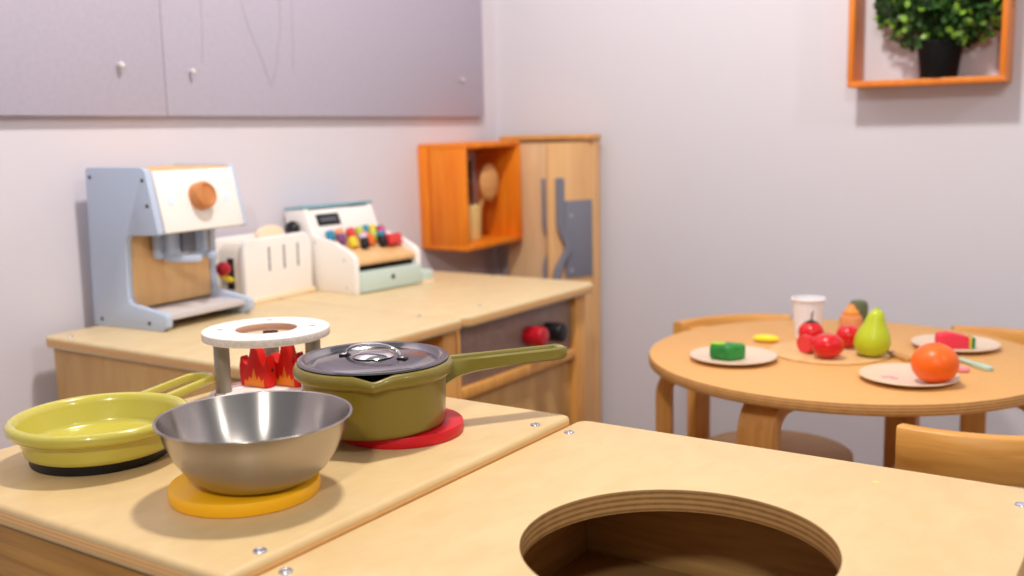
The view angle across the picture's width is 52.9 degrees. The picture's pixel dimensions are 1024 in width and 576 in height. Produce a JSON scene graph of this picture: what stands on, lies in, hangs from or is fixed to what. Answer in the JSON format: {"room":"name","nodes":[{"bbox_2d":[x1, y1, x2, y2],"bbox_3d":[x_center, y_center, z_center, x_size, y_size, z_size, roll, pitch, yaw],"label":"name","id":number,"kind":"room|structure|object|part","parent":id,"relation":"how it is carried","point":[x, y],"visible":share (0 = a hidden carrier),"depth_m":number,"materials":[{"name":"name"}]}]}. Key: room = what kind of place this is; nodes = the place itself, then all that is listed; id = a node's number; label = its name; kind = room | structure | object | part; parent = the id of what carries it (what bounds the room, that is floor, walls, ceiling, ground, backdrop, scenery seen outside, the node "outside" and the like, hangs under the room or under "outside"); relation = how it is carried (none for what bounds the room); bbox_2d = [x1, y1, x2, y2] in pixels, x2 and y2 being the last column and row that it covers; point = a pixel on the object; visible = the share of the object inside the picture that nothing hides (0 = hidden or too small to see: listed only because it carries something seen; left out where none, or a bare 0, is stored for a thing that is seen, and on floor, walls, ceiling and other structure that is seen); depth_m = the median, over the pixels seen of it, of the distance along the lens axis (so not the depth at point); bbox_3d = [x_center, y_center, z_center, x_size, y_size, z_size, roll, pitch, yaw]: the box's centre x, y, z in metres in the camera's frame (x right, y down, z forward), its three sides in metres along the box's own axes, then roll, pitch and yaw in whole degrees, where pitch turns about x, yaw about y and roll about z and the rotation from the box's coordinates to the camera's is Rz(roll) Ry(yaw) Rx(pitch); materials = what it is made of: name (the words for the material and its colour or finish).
{"room":"children's room","nodes":[
{"label":"children's room","id":0,"kind":"room"},
{"bbox_2d":[0,0,499,448],"bbox_3d":[-1.295,-0.569,0.873,0.100,2.600,4.559,4,10,33],"label":"wall","id":1,"kind":"structure","parent":0,"point":[279,163],"depth_m":1.83,"materials":[{"name":"white paint"}]},
{"bbox_2d":[0,0,166,115],"bbox_3d":[-0.941,-0.534,1.306,0.016,0.620,1.153,4,10,33],"label":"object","id":2,"kind":"object","parent":1,"relation":"attached to","point":[58,57],"visible":1,"depth_m":1.68,"materials":[{"name":"fabric"}]},
{"bbox_2d":[117,62,124,67],"bbox_3d":[-0.657,-0.374,1.728,0.016,0.011,0.011,4,10,33],"label":"pin","id":3,"kind":"object","parent":2,"relation":"attached to","point":[120,64],"visible":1,"depth_m":1.72,"materials":[{"name":"white metal"}]},
{"bbox_2d":[159,0,483,116],"bbox_3d":[-0.352,-0.677,2.183,0.017,0.620,0.977,4,10,33],"label":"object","id":4,"kind":"object","parent":1,"relation":"attached to","point":[276,58],"visible":1,"depth_m":2.14,"materials":[{"name":"fabric"}]},
{"bbox_2d":[417,140,522,251],"bbox_3d":[-0.098,-0.230,2.517,0.135,0.250,0.243,4,11,33],"label":"wall box","id":5,"kind":"object","parent":1,"relation":"attached to","point":[447,178],"visible":0.96,"depth_m":2.44,"materials":[{"name":"orange wood"}]},
{"bbox_3d":[-0.149,-0.338,2.532,0.014,0.012,0.210,4,11,33],"label":"hanging rail","id":6,"kind":"part","parent":5,"relation":"part of","materials":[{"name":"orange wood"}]},
{"bbox_2d":[469,204,481,239],"bbox_3d":[-0.097,-0.161,2.521,0.047,0.084,0.047,4,10,33],"label":"utensil cup","id":7,"kind":"object","parent":5,"relation":"in","point":[475,211],"visible":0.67,"depth_m":2.50,"materials":[{"name":"brown wood"}]},
{"bbox_2d":[467,161,471,205],"bbox_3d":[-0.101,-0.220,2.536,0.012,0.185,0.019,-7,10,-33],"label":"utensil","id":8,"kind":"object","parent":7,"relation":"in","point":[469,163],"visible":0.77,"depth_m":2.53,"materials":[{"name":"brown wood"}]},
{"bbox_3d":[-0.101,-0.210,2.535,0.006,0.165,0.016,-4,9,-19],"label":"handle","id":9,"kind":"part","parent":8,"relation":"part of","materials":[{"name":"brown wood"}]},
{"bbox_2d":[479,164,498,204],"bbox_3d":[-0.060,-0.216,2.533,0.086,0.178,0.029,-9,12,-43],"label":"wooden spoon","id":10,"kind":"object","parent":7,"relation":"in","point":[488,180],"visible":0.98,"depth_m":2.52,"materials":[{"name":"brown wood"}]},
{"bbox_2d":[494,0,1023,466],"bbox_3d":[1.706,-0.731,1.542,4.145,2.600,0.100,4,10,33],"label":"wall","id":11,"kind":"structure","parent":0,"point":[741,170],"depth_m":2.31,"materials":[{"name":"white paint"}]},
{"bbox_2d":[847,0,1015,88],"bbox_3d":[0.832,-0.556,2.048,0.299,0.300,0.080,4,10,33],"label":"wall box","id":12,"kind":"object","parent":11,"relation":"attached to","point":[856,30],"visible":1,"depth_m":2.06,"materials":[{"name":"orange wood"}]},
{"bbox_2d":[873,0,1014,77],"bbox_3d":[0.838,-0.543,2.016,0.267,0.257,0.128,4,10,33],"label":"potted plant","id":13,"kind":"object","parent":12,"relation":"in","point":[941,57],"visible":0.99,"depth_m":2.01,"materials":[{"name":"green plant"}]},
{"bbox_3d":[0.846,-0.548,2.033,0.167,0.134,0.072,4,10,33],"label":"stem","id":14,"kind":"part","parent":13,"relation":"part of","materials":[{"name":"green plant"}]},
{"bbox_3d":[0.849,-0.453,2.044,0.089,0.072,0.089,4,10,33],"label":"pot","id":15,"kind":"part","parent":13,"relation":"part of","materials":[{"name":"black plastic"}]},
{"bbox_3d":[0.460,0.876,-0.069,4.245,0.050,4.559,4,10,33],"label":"floor","id":16,"kind":"structure","parent":0,"visible":0},
{"bbox_2d":[46,300,461,399],"bbox_3d":[-0.406,0.329,1.710,0.507,0.542,0.438,4,10,33],"label":"base cabinet","id":17,"kind":"object","parent":16,"relation":"on","point":[100,359],"visible":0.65,"depth_m":1.61,"materials":[{"name":"brown wood"}]},
{"bbox_3d":[-0.519,0.365,1.554,0.485,0.520,0.018,4,10,33],"label":"panel","id":18,"kind":"part","parent":17,"relation":"part of","materials":[{"name":"brown wood"}]},
{"bbox_2d":[85,163,253,331],"bbox_3d":[-0.571,-0.076,1.736,0.182,0.260,0.198,4,10,29],"label":"coffee machine","id":19,"kind":"object","parent":17,"relation":"on","point":[153,253],"visible":1,"depth_m":1.68,"materials":[{"name":"blue paint"}]},
{"bbox_3d":[-0.620,-0.063,1.659,0.172,0.260,0.012,4,10,29],"label":"panel","id":20,"kind":"part","parent":19,"relation":"part of","materials":[{"name":"blue paint"}]},
{"bbox_3d":[-0.580,-0.044,1.746,0.008,0.135,0.172,4,10,29],"label":"panel","id":21,"kind":"part","parent":19,"relation":"part of","materials":[{"name":"beige wood"}]},
{"bbox_3d":[-0.587,-0.198,1.726,0.132,0.010,0.172,4,10,29],"label":"panel","id":22,"kind":"part","parent":19,"relation":"part of","materials":[{"name":"beige wood"}]},
{"bbox_3d":[-0.546,-0.081,1.744,0.006,0.036,0.035,4,10,29],"label":"spout","id":23,"kind":"part","parent":19,"relation":"part of","materials":[{"name":"grey"}]},
{"bbox_2d":[148,296,244,319],"bbox_3d":[-0.572,0.032,1.754,0.151,0.010,0.172,4,10,29],"label":"drip tray","id":24,"kind":"object","parent":19,"relation":"on","point":[168,307],"depth_m":1.74,"materials":[{"name":"grey"}]},
{"bbox_3d":[-0.515,-0.146,1.694,0.026,0.099,0.172,4,10,29],"label":"panel","id":25,"kind":"part","parent":19,"relation":"part of","materials":[{"name":"white paint"}]},
{"bbox_3d":[-0.531,-0.089,1.819,0.172,0.260,0.012,4,10,29],"label":"panel","id":26,"kind":"part","parent":19,"relation":"part of","materials":[{"name":"blue paint"}]},
{"bbox_3d":[-0.302,0.312,1.877,0.487,0.520,0.036,4,10,33],"label":"panel","id":27,"kind":"part","parent":17,"relation":"part of","materials":[{"name":"brown wood"}]},
{"bbox_2d":[0,392,568,575],"bbox_3d":[-0.244,0.416,1.070,0.436,0.552,0.479,4,10,33],"label":"kitchen countertop","id":28,"kind":"structure","parent":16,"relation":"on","point":[143,516],"depth_m":0.86,"materials":[{"name":"brown wood"}]},
{"bbox_3d":[-0.363,0.462,0.887,0.422,0.520,0.018,4,10,33],"label":"panel","id":29,"kind":"part","parent":28,"relation":"part of","materials":[{"name":"brown wood"}]},
{"bbox_3d":[-0.398,0.157,0.997,0.127,0.012,0.127,4,10,33],"label":"burner","id":30,"kind":"part","parent":28,"relation":"part of","materials":[{"name":"black"}]},
{"bbox_2d":[3,372,215,467],"bbox_3d":[-0.368,0.129,1.024,0.166,0.033,0.258,4,10,33],"label":"frying pan","id":31,"kind":"object","parent":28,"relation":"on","point":[101,429],"visible":0.88,"depth_m":1.01,"materials":[{"name":"yellow plastic"}]},
{"bbox_3d":[-0.357,0.106,1.108,0.038,0.009,0.103,1,9,17],"label":"handle","id":32,"kind":"part","parent":31,"relation":"part of","materials":[{"name":"yellow ceramic"}]},
{"bbox_3d":[-0.229,0.170,0.885,0.127,0.012,0.127,4,10,33],"label":"burner","id":33,"kind":"part","parent":28,"relation":"part of","materials":[{"name":"orange"}]},
{"bbox_2d":[152,390,352,494],"bbox_3d":[-0.217,0.135,0.875,0.165,0.058,0.165,4,10,33],"label":"mixing bowl","id":34,"kind":"object","parent":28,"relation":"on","point":[255,442],"visible":1,"depth_m":0.86,"materials":[{"name":"silver metal"}]},
{"bbox_2d":[201,317,329,396],"bbox_3d":[-0.279,0.088,1.178,0.142,0.088,0.142,4,10,33],"label":"stove","id":35,"kind":"object","parent":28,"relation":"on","point":[265,369],"visible":0.69,"depth_m":1.18,"materials":[{"name":"white wood"}]},
{"bbox_3d":[-0.329,0.088,1.170,0.018,0.063,0.018,4,10,33],"label":"post","id":36,"kind":"part","parent":35,"relation":"part of","materials":[{"name":"beige wood"}]},
{"bbox_3d":[-0.286,0.078,1.227,0.018,0.063,0.018,4,10,33],"label":"post","id":37,"kind":"part","parent":35,"relation":"part of","materials":[{"name":"beige wood"}]},
{"bbox_3d":[-0.228,0.084,1.185,0.018,0.063,0.018,4,10,33],"label":"post","id":38,"kind":"part","parent":35,"relation":"part of","materials":[{"name":"beige wood"}]},
{"bbox_3d":[-0.113,0.142,1.058,0.127,0.012,0.127,4,10,33],"label":"burner","id":39,"kind":"part","parent":28,"relation":"part of","materials":[{"name":"red"}]},
{"bbox_2d":[293,344,566,440],"bbox_3d":[-0.093,0.098,1.086,0.282,0.065,0.161,-8,11,-39],"label":"saucepan","id":40,"kind":"object","parent":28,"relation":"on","point":[412,403],"visible":0.7,"depth_m":0.99,"materials":[{"name":"green metal"}]},
{"bbox_2d":[297,341,448,379],"bbox_3d":[-0.141,0.066,1.042,0.152,0.023,0.152,4,10,33],"label":"lid","id":41,"kind":"object","parent":40,"relation":"on","point":[378,359],"visible":0.98,"depth_m":1.03,"materials":[{"name":"silver metal"}]},
{"bbox_3d":[-0.141,0.063,1.041,0.069,0.016,0.007,2,9,19],"label":"arch handle","id":42,"kind":"part","parent":41,"relation":"part of","materials":[{"name":"silver metal"}]},
{"bbox_2d":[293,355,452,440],"bbox_3d":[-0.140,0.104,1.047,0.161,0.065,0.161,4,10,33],"label":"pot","id":43,"kind":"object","parent":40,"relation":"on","point":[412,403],"depth_m":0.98,"materials":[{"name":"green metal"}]},
{"bbox_3d":[-0.009,0.081,1.095,0.140,0.028,0.029,-4,9,-21],"label":"handle","id":44,"kind":"part","parent":40,"relation":"part of","materials":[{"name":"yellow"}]},
{"bbox_2d":[278,271,592,425],"bbox_3d":[-0.152,0.268,2.078,0.519,0.542,0.458,4,10,33],"label":"base cabinet","id":45,"kind":"object","parent":16,"relation":"on","point":[496,312],"visible":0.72,"depth_m":1.95,"materials":[{"name":"brown wood"}]},
{"bbox_2d":[215,232,315,304],"bbox_3d":[-0.484,-0.039,1.956,0.092,0.120,0.228,3,10,28],"label":"toaster","id":46,"kind":"object","parent":45,"relation":"on","point":[275,267],"visible":0.84,"depth_m":1.92,"materials":[{"name":"white paint"}]},
{"bbox_3d":[-0.522,-0.035,1.861,0.027,0.027,0.027,3,10,28],"label":"lever knob","id":47,"kind":"part","parent":46,"relation":"part of","materials":[{"name":"red wood"}]},
{"bbox_3d":[-0.521,-0.018,1.879,0.011,0.023,0.033,2,9,22],"label":"lever","id":48,"kind":"part","parent":46,"relation":"part of","materials":[{"name":"yellow wood"}]},
{"bbox_2d":[255,225,283,237],"bbox_3d":[-0.463,-0.105,1.966,0.012,0.028,0.072,3,10,28],"label":"bread slice","id":49,"kind":"object","parent":46,"relation":"on","point":[269,230],"visible":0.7,"depth_m":1.96,"materials":[{"name":"beige paint"}]},
{"bbox_3d":[-0.475,0.012,1.979,0.092,0.011,0.194,3,10,28],"label":"board","id":50,"kind":"part","parent":46,"relation":"part of","materials":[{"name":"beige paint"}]},
{"bbox_2d":[284,200,434,294],"bbox_3d":[-0.318,-0.089,2.102,0.204,0.168,0.245,5,11,38],"label":"cash register","id":51,"kind":"object","parent":45,"relation":"on","point":[351,254],"visible":0.94,"depth_m":2.05,"materials":[{"name":"white paint"}]},
{"bbox_3d":[-0.437,-0.117,2.051,0.033,0.033,0.026,5,11,38],"label":"knob","id":52,"kind":"part","parent":51,"relation":"part of","materials":[{"name":"black plastic"}]},
{"bbox_3d":[-0.375,-0.074,2.032,0.198,0.161,0.012,5,11,38],"label":"panel","id":53,"kind":"part","parent":51,"relation":"part of","materials":[{"name":"white paint"}]},
{"bbox_3d":[-0.378,-0.171,2.129,0.063,0.011,0.186,5,11,38],"label":"lid","id":54,"kind":"part","parent":51,"relation":"part of","materials":[{"name":"teal"}]},
{"bbox_2d":[320,217,335,220],"bbox_3d":[-0.369,-0.139,2.072,0.003,0.006,0.040,5,11,38],"label":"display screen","id":55,"kind":"object","parent":51,"relation":"on","point":[330,217],"depth_m":2.07,"materials":[{"name":"black plastic"}]},
{"bbox_3d":[-0.346,-0.129,2.110,0.032,0.070,0.160,5,11,38],"label":"display panel","id":56,"kind":"part","parent":51,"relation":"part of","materials":[{"name":"white paint"}]},
{"bbox_3d":[-0.269,-0.096,2.165,0.198,0.161,0.012,5,11,38],"label":"panel","id":57,"kind":"part","parent":51,"relation":"part of","materials":[{"name":"white paint"}]},
{"bbox_3d":[-0.305,-0.027,2.102,0.173,0.040,0.170,5,11,38],"label":"drawer","id":58,"kind":"part","parent":51,"relation":"part of","materials":[{"name":"grey paint"}]},
{"bbox_2d":[278,271,592,326],"bbox_3d":[-0.162,0.012,2.042,0.507,0.020,0.458,4,10,33],"label":"countertop","id":59,"kind":"structure","parent":45,"relation":"on","point":[451,294],"depth_m":1.95,"materials":[{"name":"brown wood"}]},
{"bbox_3d":[-0.286,0.308,1.904,0.483,0.520,0.010,4,10,33],"label":"panel","id":60,"kind":"part","parent":45,"relation":"part of","materials":[{"name":"brown wood"}]},
{"bbox_3d":[0.008,0.093,1.911,0.012,0.107,0.383,4,10,33],"label":"control panel","id":61,"kind":"part","parent":45,"relation":"part of","materials":[{"name":"wood"}]},
{"bbox_3d":[0.010,0.323,1.948,0.012,0.316,0.377,4,10,33],"label":"oven door","id":62,"kind":"part","parent":45,"relation":"part of","materials":[{"name":"brown wood"}]},
{"bbox_3d":[0.013,0.156,1.918,0.024,0.020,0.383,4,10,33],"label":"rail","id":63,"kind":"part","parent":45,"relation":"part of","materials":[{"name":"brown wood"}]},
{"bbox_3d":[0.044,0.090,1.918,0.040,0.037,0.037,4,10,33],"label":"control knob","id":64,"kind":"part","parent":45,"relation":"part of","materials":[{"name":"red"}]},
{"bbox_3d":[0.082,0.085,1.974,0.040,0.037,0.037,4,10,33],"label":"control knob","id":65,"kind":"part","parent":45,"relation":"part of","materials":[{"name":"black plastic"}]},
{"bbox_3d":[-0.059,0.253,2.240,0.486,0.520,0.038,4,10,33],"label":"panel","id":66,"kind":"part","parent":45,"relation":"part of","materials":[{"name":"brown wood"}]},
{"bbox_2d":[499,134,601,422],"bbox_3d":[0.072,0.040,2.578,0.269,0.837,0.165,4,10,33],"label":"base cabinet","id":67,"kind":"object","parent":16,"relation":"on","point":[560,177],"visible":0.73,"depth_m":2.52,"materials":[{"name":"brown wood"}]},
{"bbox_3d":[0.054,0.032,2.630,0.139,0.798,0.014,4,10,33],"label":"door","id":68,"kind":"part","parent":67,"relation":"part of","materials":[{"name":"brown wood"}]},
{"bbox_3d":[0.095,-0.142,2.560,0.045,0.261,0.010,4,10,33],"label":"handle","id":69,"kind":"part","parent":67,"relation":"part of","materials":[{"name":"grey"}]},
{"bbox_3d":[0.119,0.028,2.634,0.214,0.802,0.010,4,10,33],"label":"panel","id":70,"kind":"part","parent":67,"relation":"part of","materials":[{"name":"brown wood"}]},
{"bbox_3d":[0.118,-0.129,2.454,0.057,0.266,0.012,-7,10,-34],"label":"handle","id":71,"kind":"part","parent":67,"relation":"part of","materials":[{"name":"grey wood"}]},
{"bbox_3d":[0.142,0.048,2.510,0.128,0.798,0.013,-7,10,-34],"label":"door","id":72,"kind":"part","parent":67,"relation":"part of","materials":[{"name":"brown wood"}]},
{"bbox_3d":[0.207,0.047,2.562,0.014,0.822,0.035,4,10,33],"label":"panel","id":73,"kind":"part","parent":67,"relation":"part of","materials":[{"name":"brown wood"}]},
{"bbox_2d":[260,421,1023,575],"bbox_3d":[0.138,0.453,0.838,0.457,0.532,0.486,4,10,33],"label":"countertop","id":74,"kind":"structure","parent":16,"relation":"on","point":[586,498],"depth_m":0.89,"materials":[{"name":"brown wood"}]},
{"bbox_3d":[-0.048,0.451,0.951,0.018,0.510,0.450,4,10,33],"label":"panel","id":75,"kind":"part","parent":74,"relation":"part of","materials":[{"name":"brown wood"}]},
{"bbox_3d":[0.262,0.433,1.024,0.451,0.510,0.016,4,10,33],"label":"panel","id":76,"kind":"part","parent":74,"relation":"part of","materials":[{"name":"brown wood"}]},
{"bbox_2d":[673,314,853,461],"bbox_3d":[0.462,0.315,1.886,0.268,0.482,0.349,-3,9,-13],"label":"child chair","id":77,"kind":"object","parent":16,"relation":"on","point":[698,404],"visible":0.24,"depth_m":1.96,"materials":[{"name":"brown wood"}]},
{"bbox_3d":[0.361,0.307,1.991,0.042,0.470,0.024,-8,11,-37],"label":"leg","id":78,"kind":"part","parent":77,"relation":"part of","materials":[{"name":"brown wood"}]},
{"bbox_3d":[0.423,0.084,1.996,0.247,0.057,0.054,-3,9,-13],"label":"backrest","id":79,"kind":"part","parent":77,"relation":"part of","materials":[{"name":"brown wood"}]},
{"bbox_3d":[0.471,0.299,1.844,0.268,0.020,0.268,-3,9,-13],"label":"seat","id":80,"kind":"part","parent":77,"relation":"part of","materials":[{"name":"brown wood"}]},
{"bbox_2d":[649,320,1023,467],"bbox_3d":[0.540,0.343,1.691,0.624,0.480,0.624,4,10,33],"label":"round table","id":81,"kind":"object","parent":16,"relation":"on","point":[769,391],"visible":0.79,"depth_m":1.50,"materials":[{"name":"brown wood"}]},
{"bbox_3d":[0.307,0.348,1.748,0.120,0.462,0.056,1,9,14],"label":"leg","id":82,"kind":"part","parent":81,"relation":"part of","materials":[{"name":"brown wood"}]},
{"bbox_2d":[689,346,777,365],"bbox_3d":[0.349,0.109,1.626,0.136,0.010,0.136,4,10,33],"label":"plate","id":83,"kind":"object","parent":81,"relation":"on","point":[753,355],"visible":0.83,"depth_m":1.62,"materials":[{"name":"beige"}]},
{"bbox_2d":[710,342,745,360],"bbox_3d":[0.338,0.099,1.616,0.047,0.026,0.039,-7,10,-33],"label":"pepper","id":84,"kind":"object","parent":83,"relation":"on","point":[728,351],"visible":1,"depth_m":1.60,"materials":[{"name":"green plastic"}]},
{"bbox_3d":[0.388,0.379,1.531,0.056,0.462,0.120,7,12,43],"label":"leg","id":85,"kind":"part","parent":81,"relation":"part of","materials":[{"name":"brown wood"}]},
{"bbox_2d":[753,334,778,342],"bbox_3d":[0.433,0.086,1.756,0.045,0.014,0.022,3,9,23],"label":"banana piece","id":86,"kind":"object","parent":81,"relation":"on","point":[767,338],"visible":1,"depth_m":1.75,"materials":[{"name":"yellow plastic"}]},
{"bbox_2d":[791,295,825,337],"bbox_3d":[0.514,0.051,1.788,0.058,0.070,0.058,4,10,33],"label":"paper cup","id":87,"kind":"object","parent":81,"relation":"on","point":[803,305],"visible":0.7,"depth_m":1.77,"materials":[{"name":"white paper"}]},
{"bbox_2d":[769,340,890,364],"bbox_3d":[0.513,0.103,1.666,0.188,0.003,0.188,4,10,33],"label":"serving board","id":88,"kind":"object","parent":81,"relation":"on","point":[788,350],"visible":0.67,"depth_m":1.62,"materials":[{"name":"brown wood"}]},
{"bbox_2d":[797,334,813,352],"bbox_3d":[0.477,0.089,1.652,0.022,0.030,0.036,-5,9,-25],"label":"tomato half","id":89,"kind":"object","parent":88,"relation":"on","point":[804,342],"visible":0.77,"depth_m":1.64,"materials":[{"name":"red plastic"}]},
{"bbox_2d":[798,311,823,337],"bbox_3d":[0.499,0.065,1.717,0.042,0.054,0.042,4,10,33],"label":"tomato","id":90,"kind":"object","parent":88,"relation":"on","point":[813,328],"visible":0.66,"depth_m":1.71,"materials":[{"name":"red plastic"}]},
{"bbox_3d":[0.500,0.049,1.714,0.024,0.022,0.025,4,10,33],"label":"stem","id":91,"kind":"part","parent":90,"relation":"part of","materials":[{"name":"black"}]},
{"bbox_2d":[811,333,843,357],"bbox_3d":[0.493,0.090,1.608,0.049,0.036,0.044,0,9,9],"label":"tomato","id":92,"kind":"object","parent":88,"relation":"on","point":[824,345],"visible":1,"depth_m":1.59,"materials":[{"name":"red plastic"}]},
{"bbox_2d":[836,325,857,347],"bbox_3d":[0.549,0.079,1.680,0.039,0.035,0.039,4,10,33],"label":"tomato","id":93,"kind":"object","parent":88,"relation":"on","point":[847,333],"visible":0.59,"depth_m":1.67,"materials":[{"name":"red plastic"}]},
{"bbox_2d":[853,307,890,356],"bbox_3d":[0.566,0.068,1.616,0.056,0.078,0.056,4,10,33],"label":"pear","id":94,"kind":"object","parent":88,"relation":"on","point":[873,338],"visible":1,"depth_m":1.60,"materials":[{"name":"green plastic"}]},
{"bbox_2d":[839,304,862,328],"bbox_3d":[0.604,0.053,1.835,0.041,0.048,0.041,4,10,33],"label":"jar","id":95,"kind":"object","parent":81,"relation":"on","point":[850,316],"visible":0.76,"depth_m":1.82,"materials":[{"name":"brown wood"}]},
{"bbox_2d":[850,300,867,321],"bbox_3d":[0.632,0.046,1.879,0.033,0.048,0.033,4,10,33],"label":"pickle jar","id":96,"kind":"object","parent":81,"relation":"on","point":[861,305],"visible":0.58,"depth_m":1.86,"materials":[{"name":"green"}]},
{"bbox_2d":[886,351,910,361],"bbox_3d":[0.608,0.106,1.619,0.016,0.006,0.065,-3,9,-11],"label":"knife","id":97,"kind":"object","parent":81,"relation":"on","point":[900,356],"visible":0.82,"depth_m":1.60,"materials":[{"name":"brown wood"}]},
{"bbox_3d":[0.685,0.324,1.859,0.056,0.462,0.120,6,11,40],"label":"leg","id":98,"kind":"part","parent":81,"relation":"part of","materials":[{"name":"brown wood"}]},
{"bbox_2d":[859,363,959,386],"bbox_3d":[0.568,0.127,1.473,0.136,0.010,0.136,4,10,33],"label":"plate","id":99,"kind":"object","parent":81,"relation":"on","point":[897,374],"visible":0.72,"depth_m":1.48,"materials":[{"name":"beige"}]},
{"bbox_2d":[911,343,959,383],"bbox_3d":[0.590,0.105,1.435,0.064,0.057,0.064,4,10,33],"label":"orange","id":100,"kind":"object","parent":99,"relation":"on","point":[933,363],"visible":1,"depth_m":1.41,"materials":[{"name":"orange plastic"}]},
{"bbox_2d":[911,334,1000,352],"bbox_3d":[0.725,0.093,1.682,0.136,0.010,0.136,4,10,33],"label":"plate","id":101,"kind":"object","parent":81,"relation":"on","point":[982,344],"visible":0.59,"depth_m":1.68,"materials":[{"name":"beige wood"}]},
{"bbox_2d":[934,331,975,348],"bbox_3d":[0.715,0.084,1.662,0.057,0.026,0.025,-1,9,4],"label":"watermelon wedge","id":102,"kind":"object","parent":101,"relation":"on","point":[954,340],"visible":0.92,"depth_m":1.65,"materials":[{"name":"red"}]},
{"bbox_2d":[958,366,969,371],"bbox_3d":[0.664,0.119,1.516,0.018,0.008,0.014,1,9,14],"label":"toy piece","id":103,"kind":"object","parent":81,"relation":"on","point":[961,368],"visible":0.77,"depth_m":1.51,"materials":[{"name":"pink plastic"}]},
{"bbox_2d":[958,357,993,370],"bbox_3d":[0.698,0.114,1.554,0.014,0.006,0.079,-3,9,-11],"label":"knife","id":104,"kind":"object","parent":81,"relation":"on","point":[985,367],"visible":0.88,"depth_m":1.54,"materials":[{"name":"green plastic"}]},
{"bbox_3d":[0.694,0.112,1.571,0.011,0.004,0.043,-3,9,-11],"label":"blade","id":105,"kind":"part","parent":104,"relation":"part of","materials":[{"name":"green plastic"}]},
{"bbox_3d":[0.701,0.117,1.534,0.014,0.006,0.040,-3,9,-11],"label":"handle","id":106,"kind":"part","parent":104,"relation":"part of","materials":[{"name":"green plastic"}]},
{"bbox_2d":[892,326,1023,488],"bbox_3d":[0.792,0.333,1.716,0.268,0.482,0.349,7,12,44],"label":"child chair","id":107,"kind":"object","parent":16,"relation":"on","point":[975,422],"visible":0.05,"depth_m":1.83,"materials":[{"name":"brown wood"}]},
{"bbox_3d":[0.763,0.317,1.685,0.268,0.020,0.268,7,12,44],"label":"seat","id":108,"kind":"part","parent":107,"relation":"part of","materials":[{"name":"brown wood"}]},
{"bbox_3d":[0.828,0.317,1.857,0.042,0.470,0.024,2,9,20],"label":"leg","id":109,"kind":"part","parent":107,"relation":"part of","materials":[{"name":"brown wood"}]},
{"bbox_3d":[0.891,0.105,1.788,0.247,0.057,0.054,7,12,44],"label":"backrest","id":110,"kind":"part","parent":107,"relation":"part of","materials":[{"name":"brown wood"}]},
{"bbox_2d":[895,423,1023,485],"bbox_3d":[0.618,0.386,1.387,0.268,0.482,0.349,1,9,12],"label":"child chair","id":111,"kind":"object","parent":16,"relation":"on","point":[997,459],"visible":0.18,"depth_m":1.20,"materials":[{"name":"brown wood"}]}
]}

